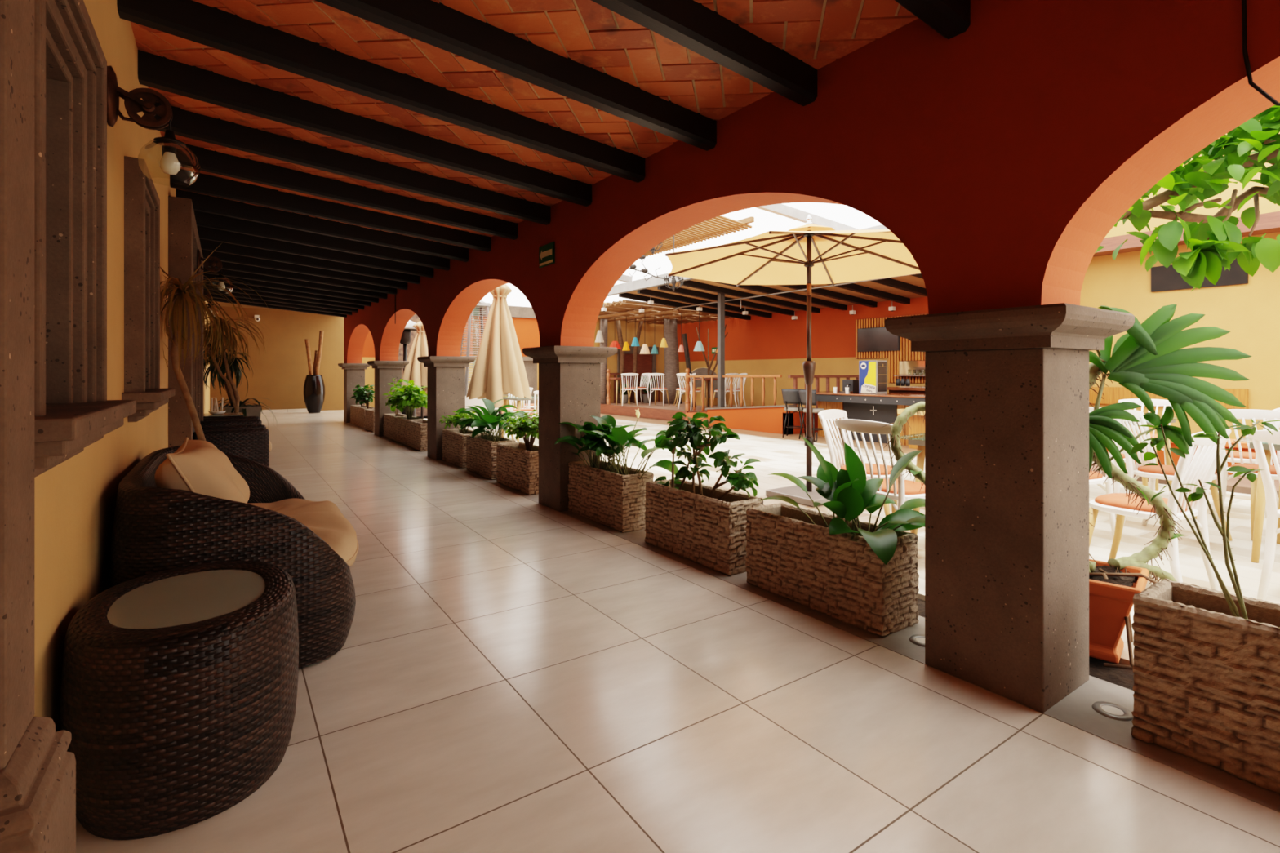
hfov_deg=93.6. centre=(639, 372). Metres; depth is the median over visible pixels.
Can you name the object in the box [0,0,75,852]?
stone pilaster
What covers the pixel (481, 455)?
stone planter
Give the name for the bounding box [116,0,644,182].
ceiling beam
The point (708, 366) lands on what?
bare tree
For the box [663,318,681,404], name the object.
column
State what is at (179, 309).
dracaena
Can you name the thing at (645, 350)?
lampshade
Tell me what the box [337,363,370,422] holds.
stone column
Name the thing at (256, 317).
security camera
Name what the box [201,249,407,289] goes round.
ceiling beam
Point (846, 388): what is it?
cup
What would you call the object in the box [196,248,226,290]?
lamp
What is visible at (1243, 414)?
spindle chair
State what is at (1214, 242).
tree
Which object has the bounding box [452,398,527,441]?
peace lily
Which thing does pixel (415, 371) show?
closed parasol
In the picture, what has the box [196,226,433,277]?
ceiling beam
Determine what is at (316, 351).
stem
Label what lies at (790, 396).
bar stool
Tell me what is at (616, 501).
stone planter
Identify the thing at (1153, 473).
spindle chair
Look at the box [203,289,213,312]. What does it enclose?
lamp
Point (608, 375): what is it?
newel post
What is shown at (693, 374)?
spindle chair
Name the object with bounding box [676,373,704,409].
spindle chair
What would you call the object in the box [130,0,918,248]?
ceiling
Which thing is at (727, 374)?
spindle chair
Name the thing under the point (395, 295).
cable
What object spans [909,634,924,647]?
floor light
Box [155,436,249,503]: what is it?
throw pillow
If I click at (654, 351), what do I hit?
lampshade
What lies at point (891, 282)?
roof beam
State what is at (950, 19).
ceiling beam
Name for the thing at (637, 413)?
flower
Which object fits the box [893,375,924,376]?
bar shelf
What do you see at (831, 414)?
spindle chair
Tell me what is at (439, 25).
ceiling beam
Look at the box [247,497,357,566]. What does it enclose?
seat cushion
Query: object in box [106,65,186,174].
lamp
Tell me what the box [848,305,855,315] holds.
spotlight
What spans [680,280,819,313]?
roof beam
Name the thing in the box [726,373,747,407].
spindle chair
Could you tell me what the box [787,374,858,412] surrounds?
railing
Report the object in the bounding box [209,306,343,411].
wall
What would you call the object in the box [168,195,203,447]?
door
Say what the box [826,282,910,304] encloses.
roof beam
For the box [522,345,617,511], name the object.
stone column
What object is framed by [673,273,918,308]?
conduit
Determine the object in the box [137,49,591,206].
ceiling beam
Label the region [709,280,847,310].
roof beam
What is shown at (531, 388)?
spindle chair
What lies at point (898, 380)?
jar
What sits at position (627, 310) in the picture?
canopy
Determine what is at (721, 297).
post
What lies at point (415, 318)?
wall
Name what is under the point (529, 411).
spindle chair
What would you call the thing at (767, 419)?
parapet
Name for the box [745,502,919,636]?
stone planter
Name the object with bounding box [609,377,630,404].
wooden table
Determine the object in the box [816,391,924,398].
countertop
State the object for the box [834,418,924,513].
spindle chair
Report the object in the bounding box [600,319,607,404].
slim tree
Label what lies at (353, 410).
stone planter
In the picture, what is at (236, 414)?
table
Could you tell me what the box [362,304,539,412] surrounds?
wall
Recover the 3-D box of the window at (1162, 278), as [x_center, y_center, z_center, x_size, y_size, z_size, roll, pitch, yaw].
[7.997,-1.405,8.631,0.040,0.370,1.040,0,0,-35]
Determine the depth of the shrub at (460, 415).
7.64 m
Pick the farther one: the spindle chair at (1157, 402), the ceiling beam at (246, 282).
the ceiling beam at (246, 282)
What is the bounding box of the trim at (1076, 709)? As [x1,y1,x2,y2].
[344,422,1279,812]
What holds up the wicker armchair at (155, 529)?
on the floor
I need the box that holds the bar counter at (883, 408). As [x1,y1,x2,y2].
[816,391,924,445]
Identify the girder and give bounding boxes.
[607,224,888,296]
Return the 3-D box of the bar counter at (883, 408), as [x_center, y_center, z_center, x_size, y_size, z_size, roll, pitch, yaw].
[4.247,0.750,9.839,1.050,0.800,3.600,0,0,-35]
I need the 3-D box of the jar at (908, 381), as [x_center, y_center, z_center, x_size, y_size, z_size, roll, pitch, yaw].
[4.650,0.165,10.444,0.080,0.130,0.080,0,0,-35]
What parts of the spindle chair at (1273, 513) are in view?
rail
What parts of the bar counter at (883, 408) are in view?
curved wood panel, panel, straight wood panel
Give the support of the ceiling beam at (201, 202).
attached to the ceiling
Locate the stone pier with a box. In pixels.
[522,356,537,408]
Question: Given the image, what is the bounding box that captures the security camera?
[254,315,260,321]
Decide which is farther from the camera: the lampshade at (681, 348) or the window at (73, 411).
the lampshade at (681, 348)
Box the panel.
[855,313,928,382]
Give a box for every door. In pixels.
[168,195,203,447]
[616,346,658,402]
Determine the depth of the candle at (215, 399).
8.07 m
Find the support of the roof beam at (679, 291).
attached to the roof at (910, 279)
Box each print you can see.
[860,383,875,393]
[864,361,875,386]
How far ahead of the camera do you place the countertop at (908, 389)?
10.41 m
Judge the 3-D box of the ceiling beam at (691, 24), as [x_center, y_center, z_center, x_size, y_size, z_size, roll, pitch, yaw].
[-0.300,-1.462,2.099,2.685,0.369,0.100,0,0,-35]
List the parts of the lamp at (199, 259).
wall plate, bulb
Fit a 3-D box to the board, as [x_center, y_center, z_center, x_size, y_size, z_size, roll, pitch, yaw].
[7.677,0.355,9.079,0.060,0.270,2.140,0,0,-35]
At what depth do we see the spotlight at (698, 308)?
14.17 m
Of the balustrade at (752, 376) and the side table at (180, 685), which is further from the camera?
the balustrade at (752, 376)
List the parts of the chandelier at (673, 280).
frame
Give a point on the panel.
(904, 362)
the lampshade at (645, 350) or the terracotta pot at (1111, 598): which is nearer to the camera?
the terracotta pot at (1111, 598)
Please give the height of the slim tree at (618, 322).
2.441 m
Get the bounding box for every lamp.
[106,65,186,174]
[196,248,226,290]
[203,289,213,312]
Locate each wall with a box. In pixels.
[33,0,209,731]
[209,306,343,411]
[343,0,1279,363]
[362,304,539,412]
[398,313,426,416]
[594,302,664,403]
[677,120,1279,439]
[1093,432,1279,497]
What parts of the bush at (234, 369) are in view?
stem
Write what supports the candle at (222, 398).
in the bowl
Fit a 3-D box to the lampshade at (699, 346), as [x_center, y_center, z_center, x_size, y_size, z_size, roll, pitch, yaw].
[1.436,-1.097,14.605,0.286,1.133,0.272,0,0,-35]
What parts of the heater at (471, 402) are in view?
frame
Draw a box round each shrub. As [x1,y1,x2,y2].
[350,385,374,408]
[353,384,371,406]
[382,379,426,419]
[386,377,402,416]
[439,411,477,434]
[499,408,538,451]
[654,411,760,499]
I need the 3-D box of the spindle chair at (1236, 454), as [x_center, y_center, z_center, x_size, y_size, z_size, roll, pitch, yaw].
[5.022,0.714,5.051,0.470,0.878,0.563,0,0,-35]
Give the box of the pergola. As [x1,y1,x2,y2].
[644,215,754,257]
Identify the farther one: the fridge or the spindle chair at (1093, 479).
the fridge
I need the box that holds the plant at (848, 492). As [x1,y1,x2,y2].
[759,435,924,564]
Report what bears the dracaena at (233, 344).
on the floor
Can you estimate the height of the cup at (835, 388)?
0.105 m
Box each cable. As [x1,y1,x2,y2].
[395,294,395,324]
[1241,0,1279,106]
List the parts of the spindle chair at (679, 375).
leg, rail, leg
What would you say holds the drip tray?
on the coffee machine
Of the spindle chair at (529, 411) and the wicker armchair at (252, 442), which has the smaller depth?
the wicker armchair at (252, 442)
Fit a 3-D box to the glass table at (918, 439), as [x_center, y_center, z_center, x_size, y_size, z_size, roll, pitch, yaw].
[2.203,0.781,3.821,0.800,0.741,0.800,0,0,-40]
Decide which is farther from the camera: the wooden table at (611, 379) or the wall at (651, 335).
the wall at (651, 335)
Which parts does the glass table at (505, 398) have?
leg, leg, glass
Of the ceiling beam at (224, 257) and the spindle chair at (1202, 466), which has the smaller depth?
the spindle chair at (1202, 466)
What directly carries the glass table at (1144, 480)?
on the floor
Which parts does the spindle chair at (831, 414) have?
leg, rail, leg, seat, leg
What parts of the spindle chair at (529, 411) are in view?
leg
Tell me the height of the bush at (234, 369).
1.605 m
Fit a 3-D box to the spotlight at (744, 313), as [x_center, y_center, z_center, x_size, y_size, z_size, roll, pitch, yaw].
[2.511,-1.484,14.349,0.100,0.212,0.100,0,0,-35]
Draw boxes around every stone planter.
[350,404,366,425]
[356,406,374,428]
[364,408,374,432]
[382,413,406,440]
[394,416,423,445]
[405,418,426,451]
[441,428,484,468]
[465,434,515,479]
[495,441,538,495]
[567,460,653,533]
[644,479,764,576]
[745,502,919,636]
[1130,578,1279,793]
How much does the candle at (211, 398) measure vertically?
0.214 m
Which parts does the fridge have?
advert panel, glass door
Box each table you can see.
[60,560,298,839]
[203,412,243,417]
[502,393,523,411]
[502,395,537,441]
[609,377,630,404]
[688,377,717,408]
[899,432,924,535]
[1121,416,1177,491]
[1233,436,1279,563]
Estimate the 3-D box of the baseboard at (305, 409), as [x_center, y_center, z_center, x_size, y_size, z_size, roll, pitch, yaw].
[-10.909,1.105,17.238,2.960,0.090,0.030,0,0,-35]
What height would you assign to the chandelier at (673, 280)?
1.508 m
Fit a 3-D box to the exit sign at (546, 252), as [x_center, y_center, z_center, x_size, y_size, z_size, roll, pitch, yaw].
[-0.803,-1.015,5.179,0.014,0.180,0.285,0,0,-35]
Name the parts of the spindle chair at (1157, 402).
rail, leg, leg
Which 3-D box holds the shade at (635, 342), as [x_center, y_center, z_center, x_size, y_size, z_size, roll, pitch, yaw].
[-0.127,-0.850,16.419,0.242,0.240,0.230,0,0,-35]
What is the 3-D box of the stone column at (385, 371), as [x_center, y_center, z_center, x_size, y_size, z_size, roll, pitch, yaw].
[-4.659,0.465,11.123,0.600,1.370,0.630,0,0,-35]
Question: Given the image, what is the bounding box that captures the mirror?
[898,360,924,375]
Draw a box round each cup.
[833,386,837,393]
[844,386,848,393]
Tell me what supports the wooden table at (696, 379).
on the deck
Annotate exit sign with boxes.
[538,241,555,267]
[711,346,716,353]
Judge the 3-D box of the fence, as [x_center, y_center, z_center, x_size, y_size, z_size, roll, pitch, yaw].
[-0.073,0.439,17.973,2.550,0.878,0.060,0,0,-35]
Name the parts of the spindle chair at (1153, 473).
leg, rail, leg, seat, leg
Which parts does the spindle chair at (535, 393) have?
leg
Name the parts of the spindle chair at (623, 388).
leg, seat, rail, leg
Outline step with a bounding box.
[685,411,706,425]
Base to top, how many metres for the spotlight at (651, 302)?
0.212 m
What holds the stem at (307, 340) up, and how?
in the floor vase
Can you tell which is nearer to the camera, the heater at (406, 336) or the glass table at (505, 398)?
the glass table at (505, 398)
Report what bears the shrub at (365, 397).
in the stone planter at (361, 411)
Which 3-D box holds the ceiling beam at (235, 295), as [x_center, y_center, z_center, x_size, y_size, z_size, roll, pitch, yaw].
[-7.067,-1.462,11.939,2.685,0.369,0.100,0,0,-35]
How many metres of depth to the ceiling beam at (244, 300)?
12.48 m
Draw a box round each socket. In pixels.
[153,129,186,155]
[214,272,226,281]
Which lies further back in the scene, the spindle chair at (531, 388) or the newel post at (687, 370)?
the newel post at (687, 370)
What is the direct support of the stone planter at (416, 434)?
on the trim at (1076, 709)
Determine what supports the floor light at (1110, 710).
in the trim at (1076, 709)
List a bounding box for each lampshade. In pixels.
[595,318,604,342]
[609,317,621,349]
[622,342,630,351]
[631,317,639,346]
[639,343,650,354]
[650,345,658,354]
[659,337,667,347]
[677,312,684,351]
[693,311,704,351]
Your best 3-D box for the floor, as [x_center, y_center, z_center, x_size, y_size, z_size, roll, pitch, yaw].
[1.260,1.210,7.785,12.300,0.120,29.400,0,0,-35]
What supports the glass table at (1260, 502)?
on the floor
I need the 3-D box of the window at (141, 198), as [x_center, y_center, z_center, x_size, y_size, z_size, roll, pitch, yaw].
[-2.525,-0.365,2.924,0.372,1.180,0.910,0,0,-35]
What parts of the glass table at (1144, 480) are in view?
leg, leg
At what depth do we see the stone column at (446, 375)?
8.00 m
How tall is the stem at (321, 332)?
1.877 m
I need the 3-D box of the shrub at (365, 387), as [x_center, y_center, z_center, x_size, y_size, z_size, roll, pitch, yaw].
[-6.200,0.545,13.412,0.424,0.566,0.694,0,0,-35]
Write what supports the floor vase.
on the floor
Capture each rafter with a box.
[617,274,632,282]
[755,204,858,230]
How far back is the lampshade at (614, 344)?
16.74 m
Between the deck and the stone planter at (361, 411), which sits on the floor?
the deck
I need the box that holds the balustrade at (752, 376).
[687,374,782,411]
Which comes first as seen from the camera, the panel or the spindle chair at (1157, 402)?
the spindle chair at (1157, 402)
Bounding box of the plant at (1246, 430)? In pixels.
[1130,418,1279,627]
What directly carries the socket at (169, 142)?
attached to the lamp at (170, 164)
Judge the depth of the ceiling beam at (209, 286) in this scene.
11.34 m
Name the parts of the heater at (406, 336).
burner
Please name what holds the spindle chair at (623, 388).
on the deck
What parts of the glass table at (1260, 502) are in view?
glass, leg, leg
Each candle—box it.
[210,397,213,411]
[213,397,215,411]
[214,397,218,411]
[221,397,223,411]
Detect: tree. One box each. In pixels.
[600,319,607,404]
[615,320,624,403]
[632,320,644,403]
[695,324,728,406]
[1095,102,1279,291]
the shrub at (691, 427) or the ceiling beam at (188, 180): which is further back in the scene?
the ceiling beam at (188, 180)
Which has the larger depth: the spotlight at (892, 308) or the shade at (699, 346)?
the shade at (699, 346)
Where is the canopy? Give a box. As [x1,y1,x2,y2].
[597,299,733,324]
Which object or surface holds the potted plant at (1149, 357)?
in the terracotta pot at (1111, 598)
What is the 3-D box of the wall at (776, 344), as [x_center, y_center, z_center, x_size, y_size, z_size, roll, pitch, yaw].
[7.801,-1.450,9.128,0.200,5.200,24.200,0,0,-35]
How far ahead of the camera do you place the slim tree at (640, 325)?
17.57 m
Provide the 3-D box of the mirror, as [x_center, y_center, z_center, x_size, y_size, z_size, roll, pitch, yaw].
[5.809,-0.090,11.763,0.015,0.300,1.600,0,0,-35]
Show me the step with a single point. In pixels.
(688, 414)
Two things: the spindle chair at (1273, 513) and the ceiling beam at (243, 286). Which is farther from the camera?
the ceiling beam at (243, 286)
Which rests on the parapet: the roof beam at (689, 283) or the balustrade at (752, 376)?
the balustrade at (752, 376)
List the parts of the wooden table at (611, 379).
leg, leg, leg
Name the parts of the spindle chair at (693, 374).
leg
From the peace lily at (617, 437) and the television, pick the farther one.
the television
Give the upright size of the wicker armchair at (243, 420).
0.810 m
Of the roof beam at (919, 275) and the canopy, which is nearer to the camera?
the roof beam at (919, 275)
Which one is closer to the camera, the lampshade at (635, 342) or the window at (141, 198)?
the window at (141, 198)
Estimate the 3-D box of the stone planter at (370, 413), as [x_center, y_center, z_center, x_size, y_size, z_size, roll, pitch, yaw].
[-5.269,0.941,12.032,0.294,0.410,0.847,0,0,-35]
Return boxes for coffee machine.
[839,379,858,393]
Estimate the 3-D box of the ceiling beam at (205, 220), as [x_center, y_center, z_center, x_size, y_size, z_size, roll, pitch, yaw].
[-3.485,-1.462,6.730,2.685,0.369,0.100,0,0,-35]
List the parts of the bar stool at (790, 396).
leg, leg, backrest, seat, leg, leg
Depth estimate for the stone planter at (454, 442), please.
7.50 m
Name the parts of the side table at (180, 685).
glass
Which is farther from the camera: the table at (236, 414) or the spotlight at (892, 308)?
the spotlight at (892, 308)
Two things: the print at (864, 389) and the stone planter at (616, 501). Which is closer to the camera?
the stone planter at (616, 501)
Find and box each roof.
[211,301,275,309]
[626,275,926,315]
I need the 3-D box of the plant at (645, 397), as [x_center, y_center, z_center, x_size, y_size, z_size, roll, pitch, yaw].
[0.221,0.448,17.738,0.606,0.860,0.728,0,0,-16]
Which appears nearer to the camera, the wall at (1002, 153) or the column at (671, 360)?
the wall at (1002, 153)
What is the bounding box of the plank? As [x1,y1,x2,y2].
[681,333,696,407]
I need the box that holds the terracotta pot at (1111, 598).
[1088,559,1148,663]
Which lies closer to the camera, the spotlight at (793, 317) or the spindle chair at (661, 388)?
the spotlight at (793, 317)
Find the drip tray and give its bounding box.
[839,391,853,393]
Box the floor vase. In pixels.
[303,374,324,413]
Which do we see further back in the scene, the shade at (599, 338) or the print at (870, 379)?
the shade at (599, 338)
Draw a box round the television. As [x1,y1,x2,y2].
[857,326,899,351]
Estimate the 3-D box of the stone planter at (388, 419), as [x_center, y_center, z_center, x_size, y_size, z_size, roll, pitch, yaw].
[-4.286,0.941,10.603,0.294,0.410,0.848,0,0,-35]
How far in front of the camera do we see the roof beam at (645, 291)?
13.97 m
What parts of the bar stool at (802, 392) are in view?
leg, backrest, seat, leg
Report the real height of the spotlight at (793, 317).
0.212 m
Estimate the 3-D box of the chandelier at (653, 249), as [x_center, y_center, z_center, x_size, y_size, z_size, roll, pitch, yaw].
[0.240,-2.606,11.210,0.348,0.788,0.348,0,0,33]
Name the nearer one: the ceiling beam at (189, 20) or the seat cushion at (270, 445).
the ceiling beam at (189, 20)
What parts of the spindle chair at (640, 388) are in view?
leg, leg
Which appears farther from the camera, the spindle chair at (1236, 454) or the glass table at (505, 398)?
the glass table at (505, 398)
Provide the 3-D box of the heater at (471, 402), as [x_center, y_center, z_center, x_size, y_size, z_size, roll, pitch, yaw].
[-2.592,-0.025,9.504,0.560,2.310,0.560,0,0,-35]
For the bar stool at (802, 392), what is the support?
on the floor
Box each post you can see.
[606,368,610,404]
[684,368,689,411]
[717,293,724,407]
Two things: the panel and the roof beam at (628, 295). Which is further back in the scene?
the roof beam at (628, 295)
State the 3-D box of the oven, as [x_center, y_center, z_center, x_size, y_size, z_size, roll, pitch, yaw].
[1.774,0.358,16.750,1.046,1.040,1.034,0,0,17]
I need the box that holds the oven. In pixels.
[684,367,717,405]
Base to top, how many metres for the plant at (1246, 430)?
0.640 m
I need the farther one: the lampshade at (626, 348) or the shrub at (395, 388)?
the lampshade at (626, 348)
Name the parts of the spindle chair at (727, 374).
leg, rail, leg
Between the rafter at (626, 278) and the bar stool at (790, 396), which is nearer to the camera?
the bar stool at (790, 396)
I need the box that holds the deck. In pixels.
[600,401,751,421]
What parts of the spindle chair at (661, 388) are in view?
leg, rail, seat, leg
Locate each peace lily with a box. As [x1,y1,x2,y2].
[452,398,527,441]
[554,408,678,479]
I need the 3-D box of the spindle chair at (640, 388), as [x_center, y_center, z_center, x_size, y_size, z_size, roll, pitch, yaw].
[-0.007,0.442,17.047,0.563,0.878,0.470,0,0,-35]
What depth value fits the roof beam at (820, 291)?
12.15 m
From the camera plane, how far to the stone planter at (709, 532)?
3.65 m
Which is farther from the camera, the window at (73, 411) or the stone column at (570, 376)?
the stone column at (570, 376)
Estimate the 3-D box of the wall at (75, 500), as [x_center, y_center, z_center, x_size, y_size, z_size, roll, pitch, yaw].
[-4.246,-0.400,5.212,0.350,3.100,27.400,0,0,-35]
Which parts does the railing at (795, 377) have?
handrail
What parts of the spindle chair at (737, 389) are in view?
leg, leg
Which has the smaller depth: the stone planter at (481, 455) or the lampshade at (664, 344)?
the stone planter at (481, 455)
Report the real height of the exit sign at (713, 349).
0.180 m
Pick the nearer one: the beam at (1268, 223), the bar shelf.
the beam at (1268, 223)
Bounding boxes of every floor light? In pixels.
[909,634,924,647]
[1092,701,1133,720]
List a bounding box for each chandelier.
[648,241,662,253]
[663,235,684,291]
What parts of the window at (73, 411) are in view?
frame, sill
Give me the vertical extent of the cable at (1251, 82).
0.764 m
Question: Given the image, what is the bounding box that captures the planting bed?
[917,599,1133,690]
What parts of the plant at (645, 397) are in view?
pot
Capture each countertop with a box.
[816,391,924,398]
[886,386,924,394]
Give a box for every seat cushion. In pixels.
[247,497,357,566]
[269,440,271,451]
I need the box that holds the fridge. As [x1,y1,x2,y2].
[858,360,886,394]
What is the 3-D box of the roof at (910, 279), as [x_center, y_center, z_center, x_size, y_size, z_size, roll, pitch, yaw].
[3.309,-1.734,11.864,4.100,0.428,7.400,0,0,-35]
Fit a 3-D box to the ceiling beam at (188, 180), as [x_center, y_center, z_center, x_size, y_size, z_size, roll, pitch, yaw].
[-2.688,-1.462,5.572,2.685,0.369,0.100,0,0,-35]
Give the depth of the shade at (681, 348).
15.42 m
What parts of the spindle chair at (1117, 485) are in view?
rail, leg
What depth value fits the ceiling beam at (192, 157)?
4.83 m
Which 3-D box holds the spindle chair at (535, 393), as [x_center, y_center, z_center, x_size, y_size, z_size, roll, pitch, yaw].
[-1.608,0.714,9.921,0.470,0.878,0.563,0,0,-30]
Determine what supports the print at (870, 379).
attached to the fridge
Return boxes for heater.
[400,320,416,417]
[460,299,497,435]
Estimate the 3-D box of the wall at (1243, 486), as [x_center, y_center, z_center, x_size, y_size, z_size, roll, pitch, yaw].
[7.637,0.946,4.160,1.300,0.411,10.200,0,0,-35]
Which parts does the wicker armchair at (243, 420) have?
arm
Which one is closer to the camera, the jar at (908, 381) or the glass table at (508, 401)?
the jar at (908, 381)
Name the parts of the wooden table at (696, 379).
leg, leg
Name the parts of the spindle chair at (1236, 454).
seat, leg, leg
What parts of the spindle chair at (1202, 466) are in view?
leg, leg, seat, leg, rail, leg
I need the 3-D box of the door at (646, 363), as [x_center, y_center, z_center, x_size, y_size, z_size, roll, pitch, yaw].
[-0.086,0.039,18.098,1.570,1.678,0.080,0,0,-35]
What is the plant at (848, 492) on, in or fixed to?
in the stone planter at (839, 576)
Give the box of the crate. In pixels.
[224,404,261,419]
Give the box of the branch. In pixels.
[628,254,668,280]
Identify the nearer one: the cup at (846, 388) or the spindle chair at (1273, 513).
the spindle chair at (1273, 513)
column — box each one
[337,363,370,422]
[367,360,408,436]
[417,355,475,460]
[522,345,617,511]
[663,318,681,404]
[884,302,1134,712]
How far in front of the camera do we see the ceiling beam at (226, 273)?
9.59 m
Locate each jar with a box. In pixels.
[895,378,900,386]
[900,378,905,386]
[905,378,910,386]
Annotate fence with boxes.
[609,373,664,403]
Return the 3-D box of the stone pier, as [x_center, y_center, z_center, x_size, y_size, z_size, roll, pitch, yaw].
[-3.290,0.340,17.533,0.610,1.620,0.580,0,0,-35]
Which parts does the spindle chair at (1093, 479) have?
seat, leg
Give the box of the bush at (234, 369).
[203,342,277,424]
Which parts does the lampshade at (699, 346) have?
cord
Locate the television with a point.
(872, 339)
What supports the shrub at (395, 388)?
in the stone planter at (388, 419)
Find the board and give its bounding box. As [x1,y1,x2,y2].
[1088,386,1248,408]
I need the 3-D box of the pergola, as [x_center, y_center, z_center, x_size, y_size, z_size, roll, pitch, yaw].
[-0.412,-3.091,13.128,3.006,0.438,5.300,0,0,-35]
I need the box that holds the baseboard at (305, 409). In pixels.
[224,408,307,413]
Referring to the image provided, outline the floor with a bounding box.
[75,410,1279,852]
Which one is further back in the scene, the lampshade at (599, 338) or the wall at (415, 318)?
the lampshade at (599, 338)
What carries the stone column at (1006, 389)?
on the trim at (1076, 709)
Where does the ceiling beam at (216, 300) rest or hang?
attached to the ceiling
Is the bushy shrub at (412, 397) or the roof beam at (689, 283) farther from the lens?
the roof beam at (689, 283)
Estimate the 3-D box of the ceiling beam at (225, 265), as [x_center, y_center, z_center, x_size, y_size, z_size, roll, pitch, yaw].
[-5.077,-1.462,9.045,2.685,0.369,0.100,0,0,-35]
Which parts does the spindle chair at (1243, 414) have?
leg, seat, rail, leg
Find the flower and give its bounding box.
[635,408,639,417]
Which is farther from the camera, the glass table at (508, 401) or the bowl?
the glass table at (508, 401)
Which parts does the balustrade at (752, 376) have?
handrail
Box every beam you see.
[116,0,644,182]
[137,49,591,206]
[154,102,551,225]
[162,143,517,239]
[169,168,490,252]
[176,189,468,262]
[194,210,449,271]
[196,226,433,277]
[199,238,419,284]
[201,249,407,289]
[203,260,396,294]
[203,266,386,298]
[203,272,378,302]
[203,279,371,306]
[203,284,364,309]
[203,288,357,312]
[204,293,351,315]
[206,297,346,317]
[315,0,716,151]
[591,0,817,106]
[618,293,751,319]
[636,288,772,318]
[657,284,794,315]
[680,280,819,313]
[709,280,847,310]
[777,284,877,307]
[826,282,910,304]
[871,278,927,296]
[894,0,970,39]
[911,273,923,279]
[1093,211,1279,257]
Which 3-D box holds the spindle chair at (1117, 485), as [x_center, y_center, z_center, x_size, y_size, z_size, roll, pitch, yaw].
[3.825,0.714,5.054,0.563,0.878,0.470,0,0,-40]
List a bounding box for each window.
[34,0,136,477]
[121,155,175,422]
[1151,257,1248,292]
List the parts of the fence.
handrail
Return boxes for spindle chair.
[506,386,533,417]
[507,389,533,415]
[525,390,538,444]
[621,373,638,405]
[627,373,650,404]
[648,373,669,405]
[673,373,696,406]
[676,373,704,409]
[713,373,738,407]
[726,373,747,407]
[817,408,911,532]
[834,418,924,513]
[1088,407,1126,515]
[1088,411,1124,537]
[1088,429,1231,591]
[1104,398,1173,490]
[1122,409,1232,540]
[1213,408,1279,540]
[1219,408,1279,518]
[1248,430,1279,600]
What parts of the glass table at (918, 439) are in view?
glass, leg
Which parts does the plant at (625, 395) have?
pot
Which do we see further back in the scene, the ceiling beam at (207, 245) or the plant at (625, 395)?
the plant at (625, 395)
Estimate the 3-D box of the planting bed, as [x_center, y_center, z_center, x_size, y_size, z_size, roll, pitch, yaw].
[-0.324,1.225,5.482,0.280,0.090,23.400,0,0,-35]
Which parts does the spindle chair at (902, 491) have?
leg, rail, leg, seat, leg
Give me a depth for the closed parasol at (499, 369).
8.29 m
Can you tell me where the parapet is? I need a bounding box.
[705,404,817,434]
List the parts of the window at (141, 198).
frame, sill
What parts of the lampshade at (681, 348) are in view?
cord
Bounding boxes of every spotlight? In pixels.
[647,296,653,305]
[696,305,702,311]
[742,311,747,315]
[791,311,797,319]
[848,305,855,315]
[888,301,895,311]
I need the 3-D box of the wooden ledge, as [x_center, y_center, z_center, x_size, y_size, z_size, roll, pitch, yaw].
[4.265,0.850,9.063,0.400,0.600,0.600,0,0,-35]
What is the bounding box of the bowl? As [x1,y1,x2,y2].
[208,410,226,414]
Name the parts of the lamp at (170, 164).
wall plate, cord, bulb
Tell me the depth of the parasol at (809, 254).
5.76 m
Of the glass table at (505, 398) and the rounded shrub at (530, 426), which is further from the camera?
the glass table at (505, 398)
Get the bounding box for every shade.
[595,330,604,342]
[609,341,621,349]
[631,337,639,346]
[677,345,684,351]
[693,341,704,351]
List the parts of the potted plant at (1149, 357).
stem, blade, blade, blade, blade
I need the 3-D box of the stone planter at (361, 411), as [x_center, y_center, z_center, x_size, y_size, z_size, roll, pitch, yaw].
[-5.807,0.941,12.815,0.294,0.410,0.848,0,0,-35]
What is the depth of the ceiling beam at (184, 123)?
4.23 m
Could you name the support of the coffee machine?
on the bar counter at (883, 408)
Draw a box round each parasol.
[401,320,427,418]
[466,284,531,436]
[665,213,920,506]
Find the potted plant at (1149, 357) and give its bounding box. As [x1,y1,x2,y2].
[883,303,1252,669]
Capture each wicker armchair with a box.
[108,445,358,667]
[192,424,271,466]
[200,416,262,426]
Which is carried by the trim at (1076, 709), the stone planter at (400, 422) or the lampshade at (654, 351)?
the stone planter at (400, 422)
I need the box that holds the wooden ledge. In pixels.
[897,408,924,448]
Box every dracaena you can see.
[160,247,270,440]
[203,312,271,413]
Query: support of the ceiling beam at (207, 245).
attached to the ceiling
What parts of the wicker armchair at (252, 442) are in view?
arm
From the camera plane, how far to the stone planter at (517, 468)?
5.89 m
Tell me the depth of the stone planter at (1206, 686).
1.77 m
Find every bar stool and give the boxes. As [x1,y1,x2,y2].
[781,388,805,438]
[798,389,824,440]
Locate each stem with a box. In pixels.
[304,338,313,374]
[312,350,318,374]
[315,330,324,374]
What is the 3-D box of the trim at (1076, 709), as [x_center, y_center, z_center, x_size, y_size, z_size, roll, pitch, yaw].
[-0.395,1.209,4.959,0.430,0.122,22.620,0,0,-35]
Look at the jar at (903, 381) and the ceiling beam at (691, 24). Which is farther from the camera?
the jar at (903, 381)
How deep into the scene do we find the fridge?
10.03 m
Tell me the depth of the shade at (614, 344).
16.72 m

